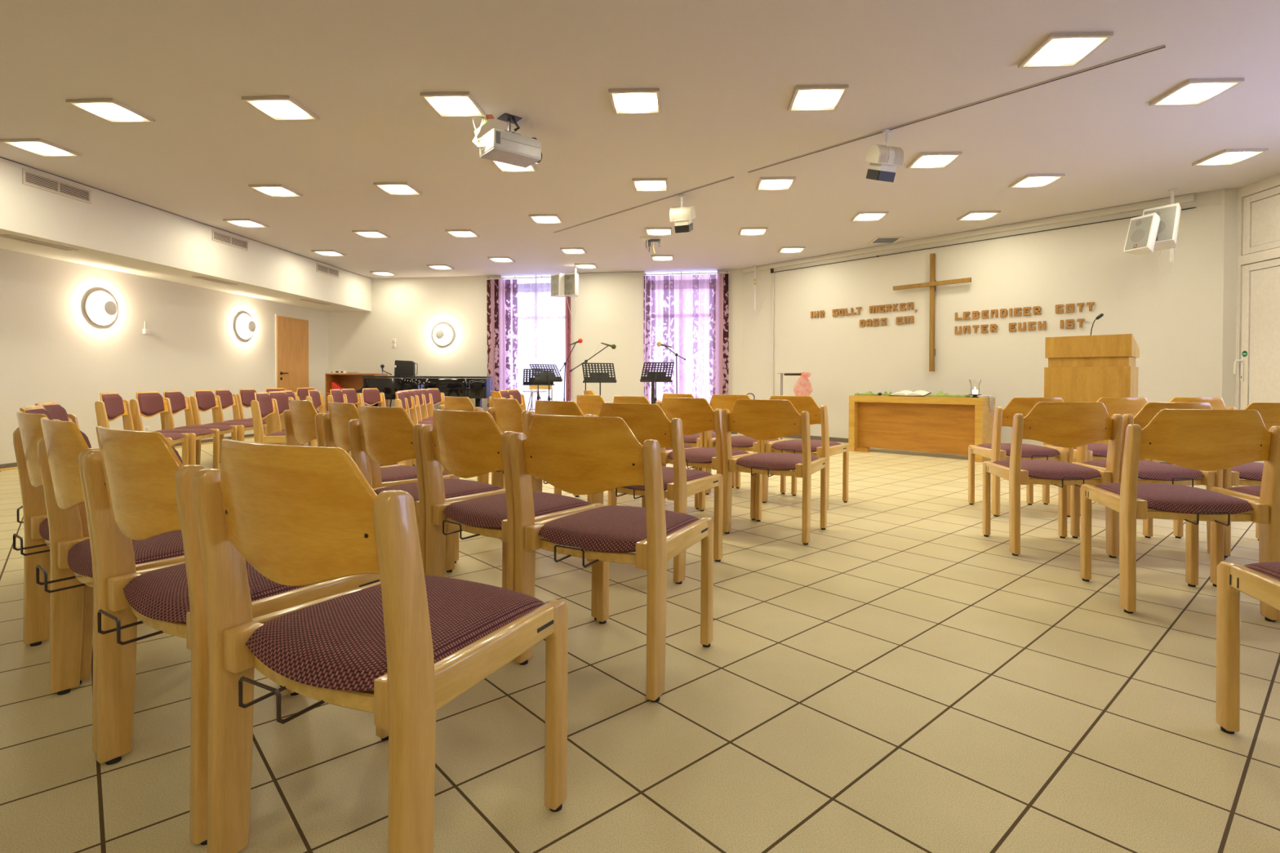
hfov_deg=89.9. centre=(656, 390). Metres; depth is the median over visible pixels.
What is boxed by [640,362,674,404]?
music stand
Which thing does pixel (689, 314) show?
curtain
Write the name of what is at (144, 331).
thermostat
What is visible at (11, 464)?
baseboard
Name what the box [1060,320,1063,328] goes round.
wooden letter
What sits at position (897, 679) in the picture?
floor
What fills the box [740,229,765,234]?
diffuser
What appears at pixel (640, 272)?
conduit
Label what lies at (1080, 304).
wooden letter
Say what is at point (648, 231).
diffuser
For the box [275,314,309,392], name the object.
door
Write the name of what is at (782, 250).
diffuser
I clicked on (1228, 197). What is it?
wall
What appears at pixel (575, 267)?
hanger
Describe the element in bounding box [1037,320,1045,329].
wooden letter
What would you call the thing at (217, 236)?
air vent
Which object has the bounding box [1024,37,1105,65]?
diffuser
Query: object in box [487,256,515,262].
recessed light
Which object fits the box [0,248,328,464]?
wall
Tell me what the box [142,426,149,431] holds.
wall socket
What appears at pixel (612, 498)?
chair
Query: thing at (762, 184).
diffuser
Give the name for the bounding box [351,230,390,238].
recessed light
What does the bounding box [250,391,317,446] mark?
chair
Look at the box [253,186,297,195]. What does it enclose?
diffuser
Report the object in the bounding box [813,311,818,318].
wooden letter
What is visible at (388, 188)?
diffuser
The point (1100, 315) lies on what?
gooseneck microphone
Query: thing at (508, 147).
ceiling projector
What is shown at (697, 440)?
chair
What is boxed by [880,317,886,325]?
wooden letter
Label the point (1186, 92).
diffuser
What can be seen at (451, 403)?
chair
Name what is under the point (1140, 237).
grille
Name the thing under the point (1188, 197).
trim
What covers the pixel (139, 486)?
chair
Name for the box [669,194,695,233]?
projector
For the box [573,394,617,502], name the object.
chair
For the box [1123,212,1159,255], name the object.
loudspeaker
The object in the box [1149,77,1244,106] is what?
recessed light
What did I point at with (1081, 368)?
lectern
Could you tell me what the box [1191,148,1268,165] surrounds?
recessed light
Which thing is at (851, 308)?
wooden letter
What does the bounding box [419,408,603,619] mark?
chair
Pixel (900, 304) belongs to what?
wooden letter
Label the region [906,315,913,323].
wooden letter
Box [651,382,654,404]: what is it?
guitar
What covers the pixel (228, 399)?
chair
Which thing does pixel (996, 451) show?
chair
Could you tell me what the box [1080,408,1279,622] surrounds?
chair
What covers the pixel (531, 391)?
bistro table
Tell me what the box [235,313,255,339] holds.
wall lamp
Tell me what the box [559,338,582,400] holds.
microphone stand
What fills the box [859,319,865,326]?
wooden letter
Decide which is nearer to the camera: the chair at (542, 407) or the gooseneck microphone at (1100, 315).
the chair at (542, 407)
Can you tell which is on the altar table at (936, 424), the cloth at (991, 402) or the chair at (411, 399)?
the cloth at (991, 402)
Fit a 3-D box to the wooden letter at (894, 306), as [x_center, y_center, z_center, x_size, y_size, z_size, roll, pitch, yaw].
[3.467,-1.199,9.304,0.016,0.109,0.084,-1,1,-42]
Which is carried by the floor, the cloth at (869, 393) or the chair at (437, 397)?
the chair at (437, 397)
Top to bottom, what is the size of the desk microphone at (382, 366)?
0.203 m
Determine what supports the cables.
hanging from the ceiling
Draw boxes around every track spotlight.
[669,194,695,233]
[864,128,904,182]
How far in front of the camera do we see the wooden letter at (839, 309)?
9.95 m
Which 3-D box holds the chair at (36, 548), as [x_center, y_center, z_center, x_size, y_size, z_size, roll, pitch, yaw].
[-1.891,0.488,2.273,0.536,0.835,0.542,1,1,36]
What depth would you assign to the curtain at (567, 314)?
11.88 m
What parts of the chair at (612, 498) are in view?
post, backrest, seat, leg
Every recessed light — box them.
[0,137,81,156]
[65,97,155,123]
[222,218,269,227]
[241,95,319,120]
[248,184,302,196]
[311,249,346,256]
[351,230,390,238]
[369,271,397,275]
[373,182,422,195]
[419,91,485,117]
[426,264,454,269]
[444,229,479,237]
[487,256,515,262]
[490,160,537,172]
[528,213,563,223]
[560,247,586,253]
[574,263,597,268]
[608,88,661,114]
[631,177,668,191]
[644,226,672,235]
[651,254,673,261]
[738,226,768,235]
[755,176,795,190]
[777,246,805,253]
[787,84,848,111]
[850,211,888,221]
[906,151,962,168]
[956,210,1000,220]
[1008,173,1065,187]
[1017,31,1113,67]
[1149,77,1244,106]
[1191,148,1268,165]
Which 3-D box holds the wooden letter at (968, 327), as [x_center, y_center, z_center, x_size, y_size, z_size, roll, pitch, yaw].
[4.145,-0.807,8.566,0.016,0.106,0.087,-1,1,-42]
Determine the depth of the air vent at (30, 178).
6.27 m
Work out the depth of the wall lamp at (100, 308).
7.75 m
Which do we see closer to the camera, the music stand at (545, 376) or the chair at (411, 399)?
the chair at (411, 399)
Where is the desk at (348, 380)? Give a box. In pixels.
[324,373,387,410]
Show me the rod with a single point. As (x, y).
(754, 266)
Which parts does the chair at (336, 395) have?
post, backrest, post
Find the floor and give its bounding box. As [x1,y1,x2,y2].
[0,434,1279,852]
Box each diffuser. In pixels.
[7,142,75,155]
[74,102,147,120]
[229,220,265,226]
[248,99,314,118]
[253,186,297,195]
[315,251,342,255]
[355,231,386,237]
[373,272,393,275]
[378,184,417,193]
[425,96,480,115]
[430,266,450,268]
[448,231,477,236]
[491,257,511,262]
[494,160,534,170]
[531,216,560,222]
[562,248,584,253]
[576,265,595,267]
[612,92,658,112]
[634,180,666,190]
[646,229,671,234]
[652,256,671,260]
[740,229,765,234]
[758,179,792,189]
[780,248,803,252]
[791,88,844,109]
[853,213,884,220]
[911,155,957,167]
[960,213,995,219]
[1013,176,1059,186]
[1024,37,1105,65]
[1156,82,1235,103]
[1199,151,1260,164]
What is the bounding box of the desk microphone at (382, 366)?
[379,364,391,376]
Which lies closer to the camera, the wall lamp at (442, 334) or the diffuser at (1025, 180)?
the diffuser at (1025, 180)
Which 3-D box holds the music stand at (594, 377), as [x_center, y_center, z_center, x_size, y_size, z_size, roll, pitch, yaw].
[-0.789,0.209,9.158,0.496,1.203,0.458,0,1,-17]
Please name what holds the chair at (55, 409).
on the floor
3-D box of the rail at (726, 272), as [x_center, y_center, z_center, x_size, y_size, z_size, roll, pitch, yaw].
[0.531,-2.097,11.553,1.570,0.030,0.091,0,1,9]
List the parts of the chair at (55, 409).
backrest, post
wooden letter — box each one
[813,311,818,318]
[819,310,825,317]
[831,309,838,316]
[838,308,844,315]
[844,308,850,315]
[850,307,856,315]
[855,306,861,314]
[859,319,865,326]
[866,319,871,326]
[869,305,878,313]
[872,318,879,325]
[878,304,884,312]
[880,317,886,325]
[885,304,891,311]
[892,303,898,311]
[896,316,902,324]
[899,302,906,311]
[906,302,913,310]
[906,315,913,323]
[955,312,961,319]
[955,325,961,333]
[963,311,970,319]
[963,325,970,333]
[972,311,979,319]
[972,324,978,333]
[980,324,988,333]
[981,310,988,318]
[990,309,997,317]
[990,324,997,332]
[1000,308,1007,317]
[1008,308,1012,316]
[1008,322,1016,331]
[1013,307,1021,315]
[1017,322,1026,330]
[1022,306,1031,315]
[1027,321,1035,330]
[1032,306,1041,315]
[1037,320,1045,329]
[1055,304,1063,313]
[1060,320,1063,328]
[1065,319,1074,328]
[1066,303,1074,312]
[1076,302,1084,311]
[1076,318,1084,328]
[1086,302,1094,311]
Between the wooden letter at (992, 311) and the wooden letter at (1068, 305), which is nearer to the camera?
the wooden letter at (1068, 305)
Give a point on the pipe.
(772, 314)
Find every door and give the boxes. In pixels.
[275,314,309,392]
[1233,257,1279,462]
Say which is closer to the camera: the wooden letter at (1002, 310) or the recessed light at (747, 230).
the wooden letter at (1002, 310)
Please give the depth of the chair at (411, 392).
7.59 m
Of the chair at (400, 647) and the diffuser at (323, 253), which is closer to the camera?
the chair at (400, 647)
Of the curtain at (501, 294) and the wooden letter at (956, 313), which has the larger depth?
the curtain at (501, 294)
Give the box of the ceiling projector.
[479,112,542,168]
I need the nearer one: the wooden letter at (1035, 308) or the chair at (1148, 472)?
the chair at (1148, 472)
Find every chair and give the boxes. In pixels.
[13,411,93,684]
[16,405,61,523]
[35,401,79,430]
[35,417,282,754]
[82,426,388,845]
[94,392,188,465]
[129,391,219,469]
[160,390,236,455]
[190,390,253,465]
[192,439,568,852]
[212,389,266,440]
[235,388,266,435]
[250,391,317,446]
[265,387,285,434]
[266,391,293,444]
[279,390,303,445]
[283,399,406,467]
[293,387,328,413]
[306,389,326,446]
[321,401,459,563]
[327,389,349,453]
[341,388,363,410]
[347,405,507,588]
[360,388,386,407]
[395,390,442,470]
[395,391,411,466]
[403,390,432,423]
[410,389,432,420]
[418,388,434,417]
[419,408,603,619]
[426,388,444,417]
[438,395,505,488]
[488,391,505,407]
[488,397,587,502]
[499,390,513,399]
[507,389,526,410]
[509,413,713,702]
[525,400,644,562]
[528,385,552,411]
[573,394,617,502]
[582,390,595,395]
[588,402,723,584]
[608,395,698,509]
[655,393,735,488]
[660,397,756,519]
[704,394,786,494]
[721,399,826,545]
[760,395,848,509]
[968,397,1073,516]
[982,401,1123,558]
[1042,397,1155,515]
[1070,402,1222,554]
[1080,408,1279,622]
[1155,397,1236,511]
[1173,402,1279,557]
[1209,485,1261,586]
[1215,561,1279,733]
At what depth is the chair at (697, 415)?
4.12 m
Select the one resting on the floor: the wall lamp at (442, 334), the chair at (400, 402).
the chair at (400, 402)
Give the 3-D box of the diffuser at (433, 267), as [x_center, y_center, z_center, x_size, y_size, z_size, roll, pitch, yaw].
[-3.788,-2.150,11.256,0.310,0.012,0.330,0,1,3]
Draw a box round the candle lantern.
[968,379,982,397]
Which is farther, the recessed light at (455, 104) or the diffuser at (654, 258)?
the diffuser at (654, 258)
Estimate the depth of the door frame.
6.60 m
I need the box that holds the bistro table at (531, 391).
[522,390,547,410]
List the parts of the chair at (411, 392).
backrest, post, seat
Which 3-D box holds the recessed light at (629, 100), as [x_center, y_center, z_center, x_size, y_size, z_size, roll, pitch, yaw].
[-0.147,-2.059,4.584,0.350,0.026,0.370,0,1,3]
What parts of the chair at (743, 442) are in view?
post, backrest, rail, leg, seat, post, rail, leg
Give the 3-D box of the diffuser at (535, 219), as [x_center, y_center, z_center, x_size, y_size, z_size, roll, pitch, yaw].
[-1.357,-2.099,7.902,0.310,0.012,0.330,0,1,3]
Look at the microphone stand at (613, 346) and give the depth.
9.60 m
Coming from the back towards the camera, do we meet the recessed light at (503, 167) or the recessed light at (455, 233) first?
the recessed light at (455, 233)
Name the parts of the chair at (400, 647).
post, backrest, rail, rail, seat, post, rail, leg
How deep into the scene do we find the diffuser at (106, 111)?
4.75 m
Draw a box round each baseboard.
[0,433,253,468]
[782,435,1172,464]
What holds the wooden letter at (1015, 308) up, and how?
attached to the wall at (843, 358)
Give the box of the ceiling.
[0,0,1279,278]
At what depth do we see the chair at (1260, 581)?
1.70 m
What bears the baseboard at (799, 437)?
attached to the wall at (843, 358)
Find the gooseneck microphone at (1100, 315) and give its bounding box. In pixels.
[1090,313,1103,335]
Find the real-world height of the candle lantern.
0.215 m
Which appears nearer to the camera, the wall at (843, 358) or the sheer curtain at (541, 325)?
the wall at (843, 358)
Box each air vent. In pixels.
[0,234,77,250]
[22,168,91,204]
[191,275,237,284]
[212,229,248,250]
[300,299,329,305]
[316,262,338,277]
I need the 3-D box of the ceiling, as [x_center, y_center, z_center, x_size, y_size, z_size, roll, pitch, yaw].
[-0.479,-2.135,4.765,13.200,0.120,15.932,0,1,3]
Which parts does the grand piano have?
lid, leg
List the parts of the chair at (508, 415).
post, backrest, post, leg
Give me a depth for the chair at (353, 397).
8.58 m
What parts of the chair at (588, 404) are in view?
backrest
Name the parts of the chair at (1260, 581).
leg, rail, seat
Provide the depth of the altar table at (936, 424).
8.10 m
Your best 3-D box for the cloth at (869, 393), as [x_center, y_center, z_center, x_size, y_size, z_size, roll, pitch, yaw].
[2.830,0.045,8.647,0.280,0.057,0.173,1,1,45]
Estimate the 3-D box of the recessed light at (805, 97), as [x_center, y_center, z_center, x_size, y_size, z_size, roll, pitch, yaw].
[1.132,-2.056,4.526,0.350,0.026,0.370,0,1,3]
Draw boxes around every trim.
[0,156,369,278]
[0,436,253,471]
[740,193,1195,273]
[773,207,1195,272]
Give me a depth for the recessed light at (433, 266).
11.21 m
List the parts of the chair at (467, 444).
post, rail, backrest, rail, post, seat, rail, leg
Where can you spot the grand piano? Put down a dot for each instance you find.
(477, 388)
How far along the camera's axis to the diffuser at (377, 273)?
11.91 m
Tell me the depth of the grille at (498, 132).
4.75 m
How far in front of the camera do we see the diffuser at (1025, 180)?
6.35 m
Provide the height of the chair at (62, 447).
0.835 m
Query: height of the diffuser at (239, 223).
0.012 m
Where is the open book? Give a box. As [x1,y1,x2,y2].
[888,390,931,396]
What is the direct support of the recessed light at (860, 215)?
in the ceiling
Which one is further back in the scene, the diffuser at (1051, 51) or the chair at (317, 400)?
the chair at (317, 400)
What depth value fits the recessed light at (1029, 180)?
6.33 m
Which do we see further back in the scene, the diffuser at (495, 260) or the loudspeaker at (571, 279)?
the loudspeaker at (571, 279)
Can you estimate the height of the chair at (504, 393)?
0.835 m
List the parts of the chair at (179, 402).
post, backrest, post, seat, rail, leg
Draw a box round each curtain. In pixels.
[486,279,517,412]
[517,278,565,411]
[564,296,570,401]
[643,273,728,431]
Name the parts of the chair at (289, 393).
post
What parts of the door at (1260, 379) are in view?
handle, lock plate, frame, panel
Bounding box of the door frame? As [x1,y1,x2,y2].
[1235,173,1279,409]
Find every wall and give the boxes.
[0,157,371,311]
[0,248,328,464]
[328,268,742,434]
[742,189,1220,462]
[1219,188,1238,408]
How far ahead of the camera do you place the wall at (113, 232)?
7.56 m
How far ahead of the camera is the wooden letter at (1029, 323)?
7.99 m
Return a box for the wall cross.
[893,253,971,371]
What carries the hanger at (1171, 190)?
attached to the ceiling
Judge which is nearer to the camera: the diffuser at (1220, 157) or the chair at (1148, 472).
the chair at (1148, 472)
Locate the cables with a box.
[470,114,493,148]
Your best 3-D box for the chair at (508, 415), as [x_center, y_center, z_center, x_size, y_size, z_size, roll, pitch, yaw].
[-0.736,0.467,4.043,0.542,0.835,0.536,0,1,-37]
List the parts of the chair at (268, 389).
backrest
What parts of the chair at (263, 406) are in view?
post, backrest, seat, post, rail, leg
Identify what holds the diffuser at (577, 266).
attached to the recessed light at (577, 265)
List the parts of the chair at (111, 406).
post, backrest, post, leg, seat, rail, leg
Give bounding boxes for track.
[552,176,733,232]
[746,44,1165,173]
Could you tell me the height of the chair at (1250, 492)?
0.835 m
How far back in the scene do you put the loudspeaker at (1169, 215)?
6.31 m
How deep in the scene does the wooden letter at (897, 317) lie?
9.25 m
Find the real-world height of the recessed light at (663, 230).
0.026 m
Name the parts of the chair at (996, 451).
leg, rail, post, seat, leg, rail, backrest, post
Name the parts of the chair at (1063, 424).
leg, rail, post, seat, leg, rail, backrest, post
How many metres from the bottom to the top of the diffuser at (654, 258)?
0.012 m
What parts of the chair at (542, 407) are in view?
post, backrest, post, leg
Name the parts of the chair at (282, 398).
post, backrest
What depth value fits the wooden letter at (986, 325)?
8.40 m
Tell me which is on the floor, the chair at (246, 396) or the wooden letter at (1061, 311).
the chair at (246, 396)
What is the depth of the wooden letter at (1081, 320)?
7.59 m
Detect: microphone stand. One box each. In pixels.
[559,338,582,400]
[568,342,616,390]
[657,342,685,393]
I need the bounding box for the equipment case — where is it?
[394,360,417,376]
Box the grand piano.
[355,376,493,407]
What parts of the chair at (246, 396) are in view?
post, backrest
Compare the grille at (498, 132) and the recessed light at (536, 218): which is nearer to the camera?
the grille at (498, 132)
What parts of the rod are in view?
rod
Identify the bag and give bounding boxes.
[331,382,345,391]
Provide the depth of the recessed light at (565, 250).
9.78 m
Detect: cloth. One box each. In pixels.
[854,391,878,395]
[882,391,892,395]
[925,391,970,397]
[981,395,993,412]
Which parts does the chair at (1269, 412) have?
leg, post, seat, rail, leg, backrest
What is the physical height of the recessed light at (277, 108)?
0.026 m
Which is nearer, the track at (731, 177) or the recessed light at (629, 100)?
the recessed light at (629, 100)
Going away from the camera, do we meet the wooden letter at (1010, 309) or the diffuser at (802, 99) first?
the diffuser at (802, 99)
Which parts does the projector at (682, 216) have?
stem, barn door, barn door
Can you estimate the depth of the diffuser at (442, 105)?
4.63 m
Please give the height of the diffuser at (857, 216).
0.012 m
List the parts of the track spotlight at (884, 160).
barn door, barn door, stem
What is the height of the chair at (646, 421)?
0.835 m
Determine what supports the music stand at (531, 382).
on the floor
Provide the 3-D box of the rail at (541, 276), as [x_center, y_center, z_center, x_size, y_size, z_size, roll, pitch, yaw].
[-2.395,-2.109,12.027,1.680,0.030,0.090,0,1,9]
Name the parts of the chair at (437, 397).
backrest, post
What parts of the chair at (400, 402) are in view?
post, backrest, post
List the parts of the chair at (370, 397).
post, post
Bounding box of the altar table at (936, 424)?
[848,395,995,462]
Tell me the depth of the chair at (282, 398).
6.31 m
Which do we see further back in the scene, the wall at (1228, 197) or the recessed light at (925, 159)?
the wall at (1228, 197)
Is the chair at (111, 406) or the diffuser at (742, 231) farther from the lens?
the diffuser at (742, 231)
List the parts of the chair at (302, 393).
backrest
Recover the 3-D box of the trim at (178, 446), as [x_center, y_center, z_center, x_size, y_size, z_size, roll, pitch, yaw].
[-6.712,0.805,8.175,0.027,0.022,5.700,0,1,3]
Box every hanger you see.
[566,266,576,316]
[1157,188,1177,275]
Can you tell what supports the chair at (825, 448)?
on the floor
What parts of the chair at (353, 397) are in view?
backrest, post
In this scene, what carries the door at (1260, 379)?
in the door frame
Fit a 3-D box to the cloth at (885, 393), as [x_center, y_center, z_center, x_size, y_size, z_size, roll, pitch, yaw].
[3.043,0.047,8.415,0.110,0.059,0.164,1,1,45]
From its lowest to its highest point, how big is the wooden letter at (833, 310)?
0.109 m
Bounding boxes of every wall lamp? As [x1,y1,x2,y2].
[84,290,117,325]
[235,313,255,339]
[432,324,453,346]
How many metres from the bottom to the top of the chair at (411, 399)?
0.835 m
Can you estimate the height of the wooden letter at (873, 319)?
0.106 m
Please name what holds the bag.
on the desk at (348, 380)
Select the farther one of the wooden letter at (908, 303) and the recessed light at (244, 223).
the wooden letter at (908, 303)
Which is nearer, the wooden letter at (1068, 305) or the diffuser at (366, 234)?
the wooden letter at (1068, 305)
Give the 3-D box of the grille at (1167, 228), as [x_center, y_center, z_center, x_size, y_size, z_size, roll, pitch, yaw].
[4.980,-1.640,6.367,0.101,0.335,0.272,0,1,-31]
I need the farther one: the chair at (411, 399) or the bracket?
the bracket
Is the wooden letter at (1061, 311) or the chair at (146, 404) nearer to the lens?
the chair at (146, 404)
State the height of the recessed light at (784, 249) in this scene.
0.026 m
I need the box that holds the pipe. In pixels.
[771,272,773,395]
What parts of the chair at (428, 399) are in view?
backrest, post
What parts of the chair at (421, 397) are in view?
backrest, post, seat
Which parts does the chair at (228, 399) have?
post, backrest, post, seat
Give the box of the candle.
[972,390,977,394]
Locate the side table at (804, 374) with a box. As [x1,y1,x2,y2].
[777,372,810,439]
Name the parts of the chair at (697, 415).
post, backrest, rail, leg, seat, post, rail, leg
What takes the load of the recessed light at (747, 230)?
in the ceiling
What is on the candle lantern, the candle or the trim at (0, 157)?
the candle
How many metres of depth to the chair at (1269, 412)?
3.43 m
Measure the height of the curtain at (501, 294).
2.820 m
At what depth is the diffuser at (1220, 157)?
5.67 m
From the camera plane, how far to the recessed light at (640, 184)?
6.48 m
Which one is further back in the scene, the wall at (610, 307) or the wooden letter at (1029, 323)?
the wall at (610, 307)
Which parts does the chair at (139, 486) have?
post, backrest, rail, rail, post, seat, leg, rail, leg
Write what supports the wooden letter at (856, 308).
attached to the wall at (843, 358)
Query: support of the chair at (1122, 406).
on the floor
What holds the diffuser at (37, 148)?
attached to the recessed light at (38, 146)
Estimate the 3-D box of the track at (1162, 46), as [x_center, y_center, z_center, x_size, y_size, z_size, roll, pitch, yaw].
[1.958,-2.070,4.984,0.032,0.007,3.165,-1,1,-43]
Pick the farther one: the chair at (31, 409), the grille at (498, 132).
the grille at (498, 132)
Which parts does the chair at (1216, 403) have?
backrest, post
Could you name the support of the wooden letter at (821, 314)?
attached to the wall at (843, 358)
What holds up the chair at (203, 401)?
on the floor
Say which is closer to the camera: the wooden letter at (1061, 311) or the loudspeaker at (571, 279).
the wooden letter at (1061, 311)
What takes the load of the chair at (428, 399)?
on the floor
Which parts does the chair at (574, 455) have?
post, rail, backrest, rail, leg, seat, post, rail, leg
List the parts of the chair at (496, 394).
post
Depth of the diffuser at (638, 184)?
6.50 m
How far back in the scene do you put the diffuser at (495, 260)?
10.52 m
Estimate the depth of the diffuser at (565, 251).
9.79 m
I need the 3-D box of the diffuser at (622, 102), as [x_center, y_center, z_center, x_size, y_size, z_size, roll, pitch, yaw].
[-0.147,-2.052,4.584,0.310,0.012,0.330,0,1,3]
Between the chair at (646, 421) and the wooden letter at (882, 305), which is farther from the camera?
the wooden letter at (882, 305)
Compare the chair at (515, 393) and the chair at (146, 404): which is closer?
the chair at (146, 404)
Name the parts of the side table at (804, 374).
leg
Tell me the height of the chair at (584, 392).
0.835 m
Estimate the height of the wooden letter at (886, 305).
0.109 m
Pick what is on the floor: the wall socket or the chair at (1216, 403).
the chair at (1216, 403)
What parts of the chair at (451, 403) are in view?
post, backrest, post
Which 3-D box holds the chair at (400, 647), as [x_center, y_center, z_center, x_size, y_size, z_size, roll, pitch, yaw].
[-0.531,0.504,1.295,0.536,0.835,0.542,1,1,28]
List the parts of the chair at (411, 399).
backrest, post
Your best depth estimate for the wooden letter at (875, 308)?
9.54 m
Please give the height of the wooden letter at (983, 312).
0.104 m
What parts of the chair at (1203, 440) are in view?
leg, rail, post, seat, leg, rail, backrest, rail, post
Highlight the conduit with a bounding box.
[577,271,644,275]
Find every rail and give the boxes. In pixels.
[485,275,551,279]
[642,271,729,275]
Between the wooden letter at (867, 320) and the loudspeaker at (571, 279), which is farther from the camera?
the loudspeaker at (571, 279)
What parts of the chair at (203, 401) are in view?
post, backrest, post, seat, leg, rail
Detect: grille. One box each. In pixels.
[496,130,500,143]
[551,275,558,295]
[564,274,574,294]
[1124,215,1153,250]
[1143,205,1177,241]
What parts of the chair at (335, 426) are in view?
post, backrest, post, seat, rail, leg, leg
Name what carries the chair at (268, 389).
on the floor
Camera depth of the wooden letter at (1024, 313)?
8.02 m
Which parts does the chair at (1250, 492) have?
leg, rail, seat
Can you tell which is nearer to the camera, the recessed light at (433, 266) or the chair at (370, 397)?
the chair at (370, 397)
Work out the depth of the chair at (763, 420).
3.82 m
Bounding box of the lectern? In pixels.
[1043,333,1139,486]
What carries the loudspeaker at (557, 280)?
attached to the hanger at (575, 267)
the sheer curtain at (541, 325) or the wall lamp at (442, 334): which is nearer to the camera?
the sheer curtain at (541, 325)
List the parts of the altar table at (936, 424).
panel, panel, panel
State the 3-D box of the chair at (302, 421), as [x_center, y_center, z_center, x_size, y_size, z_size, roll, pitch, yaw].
[-1.800,0.469,3.689,0.536,0.835,0.542,1,1,43]
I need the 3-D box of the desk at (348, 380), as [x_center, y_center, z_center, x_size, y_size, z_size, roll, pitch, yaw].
[-5.566,0.230,11.910,1.000,1.075,0.400,0,1,9]
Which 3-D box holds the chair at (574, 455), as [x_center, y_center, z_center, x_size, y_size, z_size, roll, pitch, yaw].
[-0.133,0.493,2.170,0.536,0.835,0.542,1,1,29]
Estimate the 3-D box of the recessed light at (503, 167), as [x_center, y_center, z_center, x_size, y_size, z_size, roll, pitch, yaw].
[-1.313,-2.079,5.908,0.350,0.026,0.370,0,1,3]
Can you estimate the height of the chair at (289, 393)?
0.835 m
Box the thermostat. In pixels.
[142,328,149,334]
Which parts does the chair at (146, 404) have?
post, backrest, post, seat, leg, rail, leg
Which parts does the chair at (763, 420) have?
post, leg, backrest, rail, seat, post, rail, leg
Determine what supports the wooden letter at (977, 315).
attached to the wall at (843, 358)
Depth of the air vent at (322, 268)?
11.04 m
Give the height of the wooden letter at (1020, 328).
0.106 m
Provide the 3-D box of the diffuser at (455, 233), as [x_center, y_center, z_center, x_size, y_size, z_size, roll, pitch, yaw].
[-2.623,-2.113,8.691,0.310,0.012,0.330,0,1,3]
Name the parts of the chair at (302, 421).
post, backrest, post, rail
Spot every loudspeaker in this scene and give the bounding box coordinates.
[551,272,566,297]
[563,272,578,297]
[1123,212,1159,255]
[1142,202,1181,250]
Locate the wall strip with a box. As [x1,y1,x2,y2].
[1191,204,1222,397]
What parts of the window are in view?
panel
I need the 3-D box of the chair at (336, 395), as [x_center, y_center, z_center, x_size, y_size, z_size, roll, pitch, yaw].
[-3.740,0.407,7.957,0.542,0.835,0.536,0,1,-9]
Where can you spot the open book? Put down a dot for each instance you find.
(904, 393)
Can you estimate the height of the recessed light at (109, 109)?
0.026 m
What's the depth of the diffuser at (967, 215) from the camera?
7.69 m
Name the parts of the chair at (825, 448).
post, leg, rail, backrest, seat, post, rail, leg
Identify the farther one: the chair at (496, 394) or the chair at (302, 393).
the chair at (302, 393)
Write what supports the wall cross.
attached to the wall at (843, 358)
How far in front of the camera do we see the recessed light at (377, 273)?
11.90 m
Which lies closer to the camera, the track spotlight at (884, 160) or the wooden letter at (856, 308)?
the track spotlight at (884, 160)
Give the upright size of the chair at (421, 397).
0.835 m
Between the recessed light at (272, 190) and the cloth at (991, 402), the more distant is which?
the cloth at (991, 402)
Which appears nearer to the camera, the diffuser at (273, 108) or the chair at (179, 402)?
the diffuser at (273, 108)
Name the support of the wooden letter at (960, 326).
attached to the wall at (843, 358)
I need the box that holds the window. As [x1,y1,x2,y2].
[1242,186,1279,255]
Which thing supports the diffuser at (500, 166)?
attached to the recessed light at (503, 167)
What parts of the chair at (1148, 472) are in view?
leg, rail, post, seat, leg, rail, backrest, post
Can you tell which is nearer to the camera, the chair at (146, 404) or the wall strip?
the chair at (146, 404)
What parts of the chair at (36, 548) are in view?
post, backrest, seat, rail, post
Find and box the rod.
[753,265,770,313]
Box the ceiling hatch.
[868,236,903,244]
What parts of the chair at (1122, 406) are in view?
leg, rail, seat, post, rail, backrest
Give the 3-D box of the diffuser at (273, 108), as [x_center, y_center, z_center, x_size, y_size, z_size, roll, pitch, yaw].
[-2.753,-2.059,4.713,0.310,0.012,0.330,0,1,3]
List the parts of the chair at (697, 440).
post, backrest, rail, seat, post, leg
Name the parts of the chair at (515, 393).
backrest, post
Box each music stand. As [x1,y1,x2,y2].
[522,368,554,399]
[529,364,562,400]
[582,363,617,395]
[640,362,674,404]
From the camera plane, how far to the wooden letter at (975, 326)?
8.47 m
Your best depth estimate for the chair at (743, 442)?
5.18 m
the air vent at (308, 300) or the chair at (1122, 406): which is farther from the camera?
the air vent at (308, 300)
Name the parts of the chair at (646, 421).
post, backrest, rail, seat, post, rail, leg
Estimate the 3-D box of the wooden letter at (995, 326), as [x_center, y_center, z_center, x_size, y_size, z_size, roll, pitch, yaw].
[4.374,-0.803,8.314,0.016,0.106,0.084,-1,1,-42]
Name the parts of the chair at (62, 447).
post, backrest, rail, post, seat, rail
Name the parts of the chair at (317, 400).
post, backrest, post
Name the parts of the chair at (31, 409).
backrest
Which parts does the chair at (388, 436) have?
post, backrest, post, seat, leg, rail, leg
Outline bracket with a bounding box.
[640,236,660,253]
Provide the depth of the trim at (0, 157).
7.38 m
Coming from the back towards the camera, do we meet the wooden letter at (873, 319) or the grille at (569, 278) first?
the grille at (569, 278)

